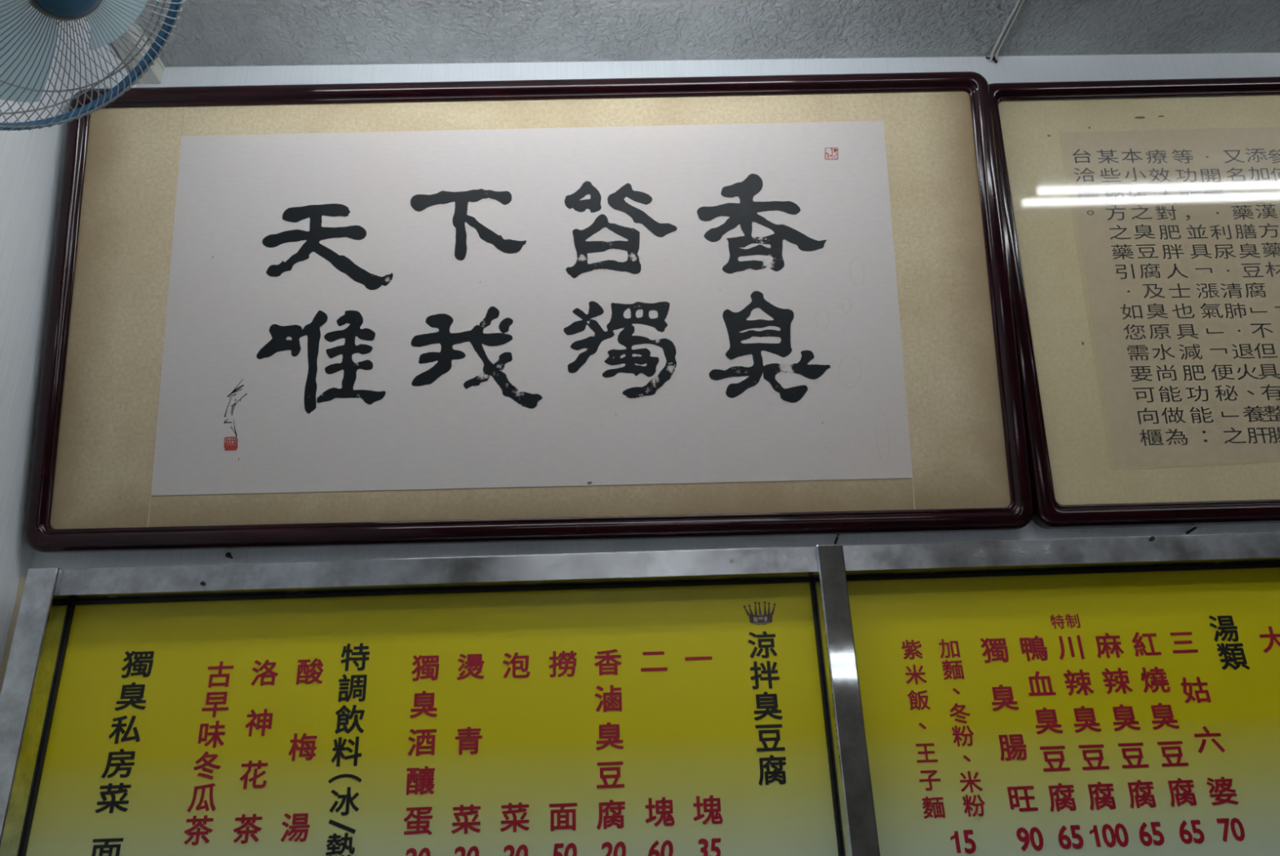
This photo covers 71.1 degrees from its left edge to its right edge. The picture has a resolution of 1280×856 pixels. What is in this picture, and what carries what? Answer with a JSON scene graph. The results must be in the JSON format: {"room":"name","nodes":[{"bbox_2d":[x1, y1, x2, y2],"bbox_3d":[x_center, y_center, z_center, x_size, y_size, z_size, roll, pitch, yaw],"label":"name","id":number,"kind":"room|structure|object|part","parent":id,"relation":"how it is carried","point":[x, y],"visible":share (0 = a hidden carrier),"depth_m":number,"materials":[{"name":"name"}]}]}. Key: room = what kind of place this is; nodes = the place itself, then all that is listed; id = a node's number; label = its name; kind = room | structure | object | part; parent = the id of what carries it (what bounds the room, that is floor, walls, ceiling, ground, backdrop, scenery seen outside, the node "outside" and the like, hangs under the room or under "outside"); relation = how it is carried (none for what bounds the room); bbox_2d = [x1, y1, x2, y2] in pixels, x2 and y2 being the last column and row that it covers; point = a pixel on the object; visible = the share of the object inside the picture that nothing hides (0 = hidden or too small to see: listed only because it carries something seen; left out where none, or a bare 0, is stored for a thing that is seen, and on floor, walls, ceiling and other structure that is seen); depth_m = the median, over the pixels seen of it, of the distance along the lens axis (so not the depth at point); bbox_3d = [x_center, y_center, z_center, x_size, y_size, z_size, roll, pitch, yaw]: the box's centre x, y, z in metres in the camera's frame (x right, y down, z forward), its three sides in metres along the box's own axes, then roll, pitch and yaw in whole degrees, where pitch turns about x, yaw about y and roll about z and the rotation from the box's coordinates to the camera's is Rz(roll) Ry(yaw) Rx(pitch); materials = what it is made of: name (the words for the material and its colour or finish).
{"room":"small restaurant","nodes":[
{"label":"small restaurant","id":0,"kind":"room"},
{"bbox_2d":[0,17,136,666],"bbox_3d":[-1.091,-0.071,-0.221,0.100,3.045,3.620,-1,-22,-2],"label":"wall","id":1,"kind":"structure","parent":0,"point":[31,162],"depth_m":1.60,"materials":[{"name":"paint"}]},
{"bbox_2d":[0,0,184,131],"bbox_3d":[-0.811,-0.518,0.964,0.556,0.338,0.414,-1,-22,-2],"label":"wall fan","id":2,"kind":"object","parent":1,"relation":"attached to","point":[28,30],"visible":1,"depth_m":1.03,"materials":[{"name":"blue plastic"}]},
{"bbox_3d":[-0.733,-0.432,0.974,0.036,0.184,0.174,33,-46,16],"label":"blade","id":3,"kind":"part","parent":2,"relation":"part of","materials":[{"name":"teal plastic"}]},
{"bbox_3d":[-0.626,-0.558,1.053,0.036,0.174,0.184,33,-16,16],"label":"blade","id":4,"kind":"part","parent":2,"relation":"part of","materials":[{"name":"teal plastic"}]},
{"bbox_2d":[30,53,1279,568],"bbox_3d":[1.244,0.558,1.580,4.845,3.045,0.100,-1,-22,-2],"label":"wall","id":5,"kind":"structure","parent":0,"point":[1037,68],"depth_m":2.03,"materials":[{"name":"paint"}]},
{"bbox_2d":[0,577,26,695],"bbox_3d":[-1.045,0.696,1.410,0.054,0.927,0.023,-1,-22,-2],"label":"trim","id":6,"kind":"structure","parent":5,"relation":"attached to","point":[22,580],"depth_m":1.54,"materials":[{"name":"silver metal"}]},
{"bbox_2d":[225,551,232,558],"bbox_3d":[-0.735,0.230,1.608,0.010,0.010,0.023,-1,-22,-2],"label":"nail","id":7,"kind":"object","parent":5,"relation":"attached to","point":[228,554],"visible":1,"depth_m":1.60,"materials":[{"name":"metal"}]},
{"bbox_2d":[21,577,841,855],"bbox_3d":[-0.323,0.675,1.427,1.286,0.835,0.035,-1,-22,-2],"label":"menu board","id":8,"kind":"object","parent":5,"relation":"attached to","point":[680,717],"visible":1,"depth_m":1.49,"materials":[{"name":"yellow plastic"}]},
{"bbox_2d":[743,600,775,624],"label":"print","id":9,"kind":"object","parent":8,"relation":"attached to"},
{"bbox_2d":[25,71,1033,552],"bbox_3d":[-0.191,-0.241,1.685,1.799,0.900,0.206,-1,-22,-2],"label":"calligraphy","id":10,"kind":"object","parent":5,"relation":"attached to","point":[389,313],"visible":0.99,"depth_m":1.67,"materials":[{"name":"white paper"}]},
{"bbox_2d":[0,532,1279,855],"bbox_3d":[0.347,0.647,1.423,2.730,0.927,0.089,-1,-22,-2],"label":"frame","id":11,"kind":"object","parent":5,"relation":"attached to","point":[48,593],"visible":0.98,"depth_m":1.53,"materials":[{"name":"metal"}]},
{"bbox_3d":[-0.991,0.682,1.381,0.051,0.927,0.089,-1,-22,-2],"label":"post","id":12,"kind":"part","parent":11,"relation":"part of","materials":[{"name":"metal"}]},
{"bbox_3d":[0.344,0.647,1.423,0.047,0.927,0.089,-1,-22,-2],"label":"post","id":13,"kind":"part","parent":11,"relation":"part of","materials":[{"name":"metal"}]},
{"bbox_2d":[834,533,841,543],"bbox_3d":[0.361,0.202,1.639,0.012,0.021,0.031,-1,-22,-2],"label":"screw eye","id":14,"kind":"object","parent":5,"relation":"attached to","point":[837,535],"visible":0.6,"depth_m":1.63,"materials":[{"name":"metal"}]},
{"bbox_2d":[846,563,1279,855],"bbox_3d":[1.012,0.641,1.468,1.290,0.835,0.035,-1,-22,-2],"label":"menu board","id":15,"kind":"object","parent":5,"relation":"attached to","point":[1126,711],"visible":1,"depth_m":1.51,"materials":[{"name":"yellow plastic"}]},
{"bbox_2d":[988,76,1279,528],"bbox_3d":[1.350,-0.279,1.755,1.294,0.916,0.165,-2,-22,-1],"label":"framed piece","id":16,"kind":"object","parent":5,"relation":"attached to","point":[1141,218],"visible":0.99,"depth_m":1.74,"materials":[{"name":"beige paper"}]},
{"bbox_2d":[1185,524,1201,533],"bbox_3d":[1.020,0.187,1.657,0.011,0.016,0.034,9,-24,-26],"label":"screw eye","id":17,"kind":"object","parent":5,"relation":"attached to","point":[1196,526],"visible":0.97,"depth_m":1.65,"materials":[{"name":"metal"}]},
{"bbox_2d":[136,0,1279,66],"bbox_3d":[1.224,-1.591,0.435,4.845,0.100,3.820,-1,-22,-2],"label":"ceiling","id":18,"kind":"structure","parent":0,"point":[206,33],"depth_m":1.98,"materials":[{"name":"paint"}]},
{"bbox_2d":[112,21,164,84],"bbox_3d":[-1.062,-1.460,0.345,0.051,0.049,3.599,-1,-22,-2],"label":"cable trunking","id":19,"kind":"object","parent":18,"relation":"attached to","point":[154,76],"visible":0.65,"depth_m":1.94,"materials":[{"name":"white plastic"}]},
{"bbox_3d":[-1.063,-1.477,0.352,0.051,0.012,3.599,-1,-22,-2],"label":"trunking lid","id":20,"kind":"part","parent":19,"relation":"part of","materials":[{"name":"white plastic"}]},
{"bbox_2d":[985,0,1025,63],"bbox_3d":[0.828,-1.062,1.557,0.030,0.026,1.131,-1,-22,-2],"label":"cable","id":21,"kind":"object","parent":18,"relation":"attached to","point":[992,57],"visible":1,"depth_m":2.01,"materials":[{"name":"plastic"}]}
]}

